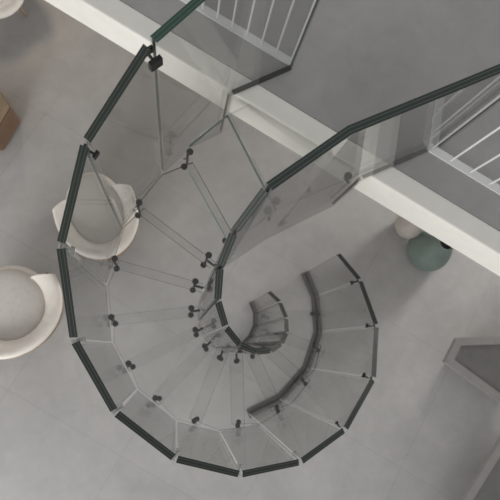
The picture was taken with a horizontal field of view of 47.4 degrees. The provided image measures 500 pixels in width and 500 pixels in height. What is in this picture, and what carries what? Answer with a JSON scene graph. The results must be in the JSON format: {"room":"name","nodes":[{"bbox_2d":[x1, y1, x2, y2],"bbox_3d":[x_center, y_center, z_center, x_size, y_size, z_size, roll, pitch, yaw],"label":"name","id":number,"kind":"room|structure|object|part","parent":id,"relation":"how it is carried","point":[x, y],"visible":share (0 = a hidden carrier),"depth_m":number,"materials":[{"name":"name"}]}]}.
{"room":"spiral staircase","nodes":[
{"label":"spiral staircase","id":0,"kind":"room"},
{"bbox_2d":[0,0,499,499],"bbox_3d":[-0.730,0.962,5.571,18.000,0.200,18.000,1,80,-7],"label":"floor","id":1,"kind":"structure","parent":0,"point":[422,430],"depth_m":5.63,"materials":[{"name":"grey concrete"}]},
{"bbox_2d":[0,92,19,149],"bbox_3d":[-2.563,-1.271,5.389,0.656,0.400,0.608,1,80,-7],"label":"stool","id":2,"kind":"object","parent":1,"relation":"on","point":[9,121],"visible":1,"depth_m":5.37,"materials":[{"name":"brown wood"}]},
{"bbox_3d":[-2.542,-1.300,5.223,0.633,0.060,0.588,1,80,-7],"label":"seat","id":3,"kind":"part","parent":2,"relation":"part of","materials":[{"name":"brown wood"}]},
{"bbox_2d":[0,0,27,18],"bbox_3d":[-2.502,-2.598,5.531,0.798,0.634,0.764,-14,82,-10],"label":"lounge chair","id":4,"kind":"object","parent":1,"relation":"on","point":[7,7],"visible":1,"depth_m":5.48,"materials":[{"name":"beige leather"}]},
{"bbox_2d":[0,0,13,9],"bbox_3d":[-2.480,-2.567,5.446,0.524,0.097,0.608,-14,82,-10],"label":"seat cushion","id":5,"kind":"object","parent":4,"relation":"on","point":[4,4],"depth_m":5.43,"materials":[{"name":"beige fabric"}]},
{"bbox_2d":[0,265,63,358],"bbox_3d":[-2.085,0.538,5.044,0.917,0.635,0.825,-23,84,-11],"label":"lounge chair","id":6,"kind":"object","parent":1,"relation":"on","point":[31,303],"visible":1,"depth_m":4.93,"materials":[{"name":"white fabric"}]},
{"bbox_3d":[-2.107,0.494,5.061,0.702,0.102,0.738,-23,84,-11],"label":"seat","id":7,"kind":"part","parent":6,"relation":"part of","materials":[{"name":"white fabric"}]},
{"bbox_2d":[0,269,44,339],"bbox_3d":[-2.095,0.478,4.970,0.603,0.097,0.656,-23,84,-11],"label":"seat cushion","id":8,"kind":"object","parent":6,"relation":"on","point":[22,291],"depth_m":4.95,"materials":[{"name":"beige fabric"}]},
{"bbox_2d":[52,172,138,260],"bbox_3d":[-1.390,-0.287,5.278,0.779,0.634,0.784,25,78,-3],"label":"lounge chair","id":9,"kind":"object","parent":1,"relation":"on","point":[94,227],"visible":0.85,"depth_m":5.15,"materials":[{"name":"beige leather"}]},
{"bbox_3d":[-1.415,-0.353,5.298,0.567,0.102,0.792,-19,83,-10],"label":"seat","id":10,"kind":"part","parent":9,"relation":"part of","materials":[{"name":"white plastic"}]},
{"bbox_2d":[72,174,123,243],"bbox_3d":[-1.403,-0.368,5.207,0.487,0.097,0.705,-19,83,-10],"label":"seat cushion","id":11,"kind":"object","parent":9,"relation":"on","point":[94,221],"depth_m":5.17,"materials":[{"name":"beige fabric"}]},
{"bbox_2d":[57,44,378,476],"bbox_3d":[-0.011,0.387,3.721,1.930,3.793,1.844,36,78,0],"label":"spiral staircase","id":12,"kind":"structure","parent":1,"relation":"on","point":[224,340],"depth_m":3.12,"materials":[{"name":"clear glass"}]},
{"bbox_3d":[-0.817,0.288,2.926,0.034,1.522,0.337,-3,81,-8],"label":"glass panel","id":13,"kind":"part","parent":12,"relation":"part of","materials":[{"name":"grey"}]},
{"bbox_3d":[-0.752,-0.089,2.798,0.034,1.558,0.337,19,78,-4],"label":"glass panel","id":14,"kind":"part","parent":12,"relation":"part of","materials":[{"name":"grey"}]},
{"bbox_3d":[-0.753,0.660,3.095,0.034,1.482,0.333,-25,84,-11],"label":"glass panel","id":15,"kind":"part","parent":12,"relation":"part of","materials":[{"name":"grey"}]},
{"bbox_3d":[-0.558,-0.423,2.681,0.034,1.627,0.337,40,78,1],"label":"glass panel","id":16,"kind":"part","parent":12,"relation":"part of","materials":[{"name":"grey"}]},
{"bbox_3d":[-0.568,0.977,3.296,0.340,1.497,0.034,42,78,1],"label":"glass panel","id":17,"kind":"part","parent":12,"relation":"part of","materials":[{"name":"grey"}]},
{"bbox_3d":[-0.295,1.197,3.524,0.334,1.576,0.034,20,78,-4],"label":"glass panel","id":18,"kind":"part","parent":12,"relation":"part of","materials":[{"name":"grey"}]},
{"bbox_3d":[-0.264,0.320,3.432,0.032,2.219,0.105,-2,81,-8],"label":"glass panel","id":19,"kind":"part","parent":12,"relation":"part of","materials":[{"name":"grey"}]},
{"bbox_3d":[-0.259,0.466,3.606,0.032,2.208,0.108,-25,84,-11],"label":"glass panel","id":20,"kind":"part","parent":12,"relation":"part of","materials":[{"name":"grey"}]},
{"bbox_3d":[-0.215,0.164,3.189,0.032,2.115,0.098,20,78,-4],"label":"glass panel","id":21,"kind":"part","parent":12,"relation":"part of","materials":[{"name":"grey"}]},
{"bbox_3d":[-0.217,0.604,3.841,0.111,2.300,0.032,41,78,1],"label":"glass panel","id":22,"kind":"part","parent":12,"relation":"part of","materials":[{"name":"grey"}]},
{"bbox_3d":[-0.130,-0.392,3.143,0.338,0.045,0.655,-26,84,-11],"label":"landing plate","id":23,"kind":"part","parent":12,"relation":"part of","materials":[{"name":"clear glass"}]},
{"bbox_2d":[151,0,318,170],"bbox_3d":[-0.104,-0.863,2.867,0.917,1.740,0.108,-37,87,-12],"label":"balustrade","id":24,"kind":"object","parent":12,"relation":"attached to","point":[192,5],"visible":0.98,"depth_m":2.47,"materials":[{"name":"clear glass"}]},
{"bbox_3d":[-0.149,0.708,4.101,0.103,2.371,0.032,19,78,-4],"label":"glass panel","id":25,"kind":"part","parent":12,"relation":"part of","materials":[{"name":"grey"}]},
{"bbox_3d":[-0.118,0.015,2.919,0.032,2.061,0.113,42,78,1],"label":"glass panel","id":26,"kind":"part","parent":12,"relation":"part of","materials":[{"name":"grey"}]},
{"bbox_3d":[-0.067,0.763,4.331,0.098,2.437,0.032,-2,81,-8],"label":"glass panel","id":27,"kind":"part","parent":12,"relation":"part of","materials":[{"name":"grey"}]},
{"bbox_3d":[0.018,1.292,3.786,0.334,1.690,0.034,-2,80,-8],"label":"glass panel","id":28,"kind":"part","parent":12,"relation":"part of","materials":[{"name":"grey"}]},
{"bbox_3d":[0.024,0.756,4.436,0.092,2.256,0.032,-23,84,-11],"label":"glass panel","id":29,"kind":"part","parent":12,"relation":"part of","materials":[{"name":"grey"}]},
{"bbox_3d":[0.098,0.716,4.551,0.092,2.063,0.032,-43,88,-12],"label":"glass panel","id":30,"kind":"part","parent":12,"relation":"part of","materials":[{"name":"grey"}]},
{"bbox_3d":[0.118,0.455,4.983,0.032,1.312,0.103,-21,84,-10],"label":"glass panel","id":31,"kind":"part","parent":12,"relation":"part of","materials":[{"name":"grey"}]},
{"bbox_3d":[0.147,0.646,4.683,0.032,1.842,0.105,26,78,-2],"label":"glass panel","id":32,"kind":"part","parent":12,"relation":"part of","materials":[{"name":"grey"}]},
{"bbox_3d":[0.155,0.551,4.838,0.034,1.574,0.118,1,80,-7],"label":"glass panel","id":33,"kind":"part","parent":12,"relation":"part of","materials":[{"name":"grey"}]},
{"bbox_3d":[0.286,1.306,4.337,0.323,2.332,0.034,-23,84,-11],"label":"glass panel","id":34,"kind":"part","parent":12,"relation":"part of","materials":[{"name":"grey"}]},
{"bbox_3d":[0.560,1.117,4.500,0.034,2.147,0.366,43,78,1],"label":"glass panel","id":35,"kind":"part","parent":12,"relation":"part of","materials":[{"name":"grey"}]},
{"bbox_3d":[0.696,0.227,5.050,0.034,1.408,0.244,-21,84,-10],"label":"glass panel","id":36,"kind":"part","parent":12,"relation":"part of","materials":[{"name":"grey"}]},
{"bbox_3d":[0.738,0.826,4.684,0.034,1.931,0.350,20,78,-4],"label":"glass panel","id":37,"kind":"part","parent":12,"relation":"part of","materials":[{"name":"grey"}]},
{"bbox_3d":[0.773,0.501,4.873,0.034,1.680,0.333,-2,81,-8],"label":"glass panel","id":38,"kind":"part","parent":12,"relation":"part of","materials":[{"name":"grey"}]},
{"bbox_2d":[226,64,499,265],"bbox_3d":[0.524,-0.373,3.008,1.374,1.980,0.089,-27,85,-11],"label":"balustrade","id":39,"kind":"object","parent":12,"relation":"attached to","point":[258,236],"visible":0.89,"depth_m":2.05,"materials":[{"name":"clear glass"}]},
{"bbox_2d":[395,216,423,238],"bbox_3d":[1.646,-0.265,5.808,0.291,0.359,0.291,1,80,-7],"label":"floor vase","id":40,"kind":"object","parent":1,"relation":"on","point":[404,228],"visible":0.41,"depth_m":5.73,"materials":[{"name":"beige ceramic"}]},
{"bbox_2d":[407,231,452,270],"bbox_3d":[1.856,-0.029,5.708,0.446,0.528,0.446,1,80,-7],"label":"floor vase","id":41,"kind":"object","parent":1,"relation":"on","point":[426,252],"visible":0.69,"depth_m":5.65,"materials":[{"name":"green ceramic"}]},
{"bbox_2d":[442,336,499,403],"bbox_3d":[2.365,1.210,5.652,1.069,0.350,0.720,1,80,-7],"label":"table","id":42,"kind":"object","parent":1,"relation":"on","point":[475,361],"visible":1,"depth_m":5.48,"materials":[{"name":"grey"}]},
{"bbox_2d":[460,436,499,499],"bbox_3d":[2.354,2.339,5.455,0.662,0.350,1.090,39,78,0],"label":"table","id":43,"kind":"object","parent":1,"relation":"on","point":[485,485],"visible":1,"depth_m":5.30,"materials":[{"name":"grey"}]},
{"bbox_2d":[120,0,499,230],"bbox_3d":[2.219,-3.886,4.154,13.996,0.240,7.498,31,78,-1],"label":"floor","id":44,"kind":"structure","parent":0,"point":[356,60],"depth_m":3.33,"materials":[{"name":"grey concrete"}]},
{"bbox_2d":[181,0,315,65],"bbox_3d":[-0.333,-1.543,2.778,1.500,1.006,0.050,31,78,-1],"label":"railing","id":45,"kind":"object","parent":44,"relation":"on","point":[215,16],"visible":0.93,"depth_m":3.26,"materials":[{"name":"silver metal"}]},
{"bbox_2d":[45,0,499,275],"bbox_3d":[0.315,-0.677,3.369,13.997,0.275,0.128,31,78,-1],"label":"trim","id":46,"kind":"structure","parent":44,"relation":"attached to","point":[114,20],"depth_m":3.25,"materials":[{"name":"white paint"}]},
{"bbox_2d":[427,94,499,194],"bbox_3d":[1.735,-0.301,2.834,1.500,1.006,0.050,31,78,-1],"label":"railing","id":47,"kind":"object","parent":44,"relation":"on","point":[492,185],"visible":1,"depth_m":3.30,"materials":[{"name":"silver metal"}]},
{"bbox_3d":[1.672,-0.217,3.321,1.500,0.010,0.050,31,78,-1],"label":"rail","id":48,"kind":"part","parent":47,"relation":"part of","materials":[{"name":"white metal"}]}
]}

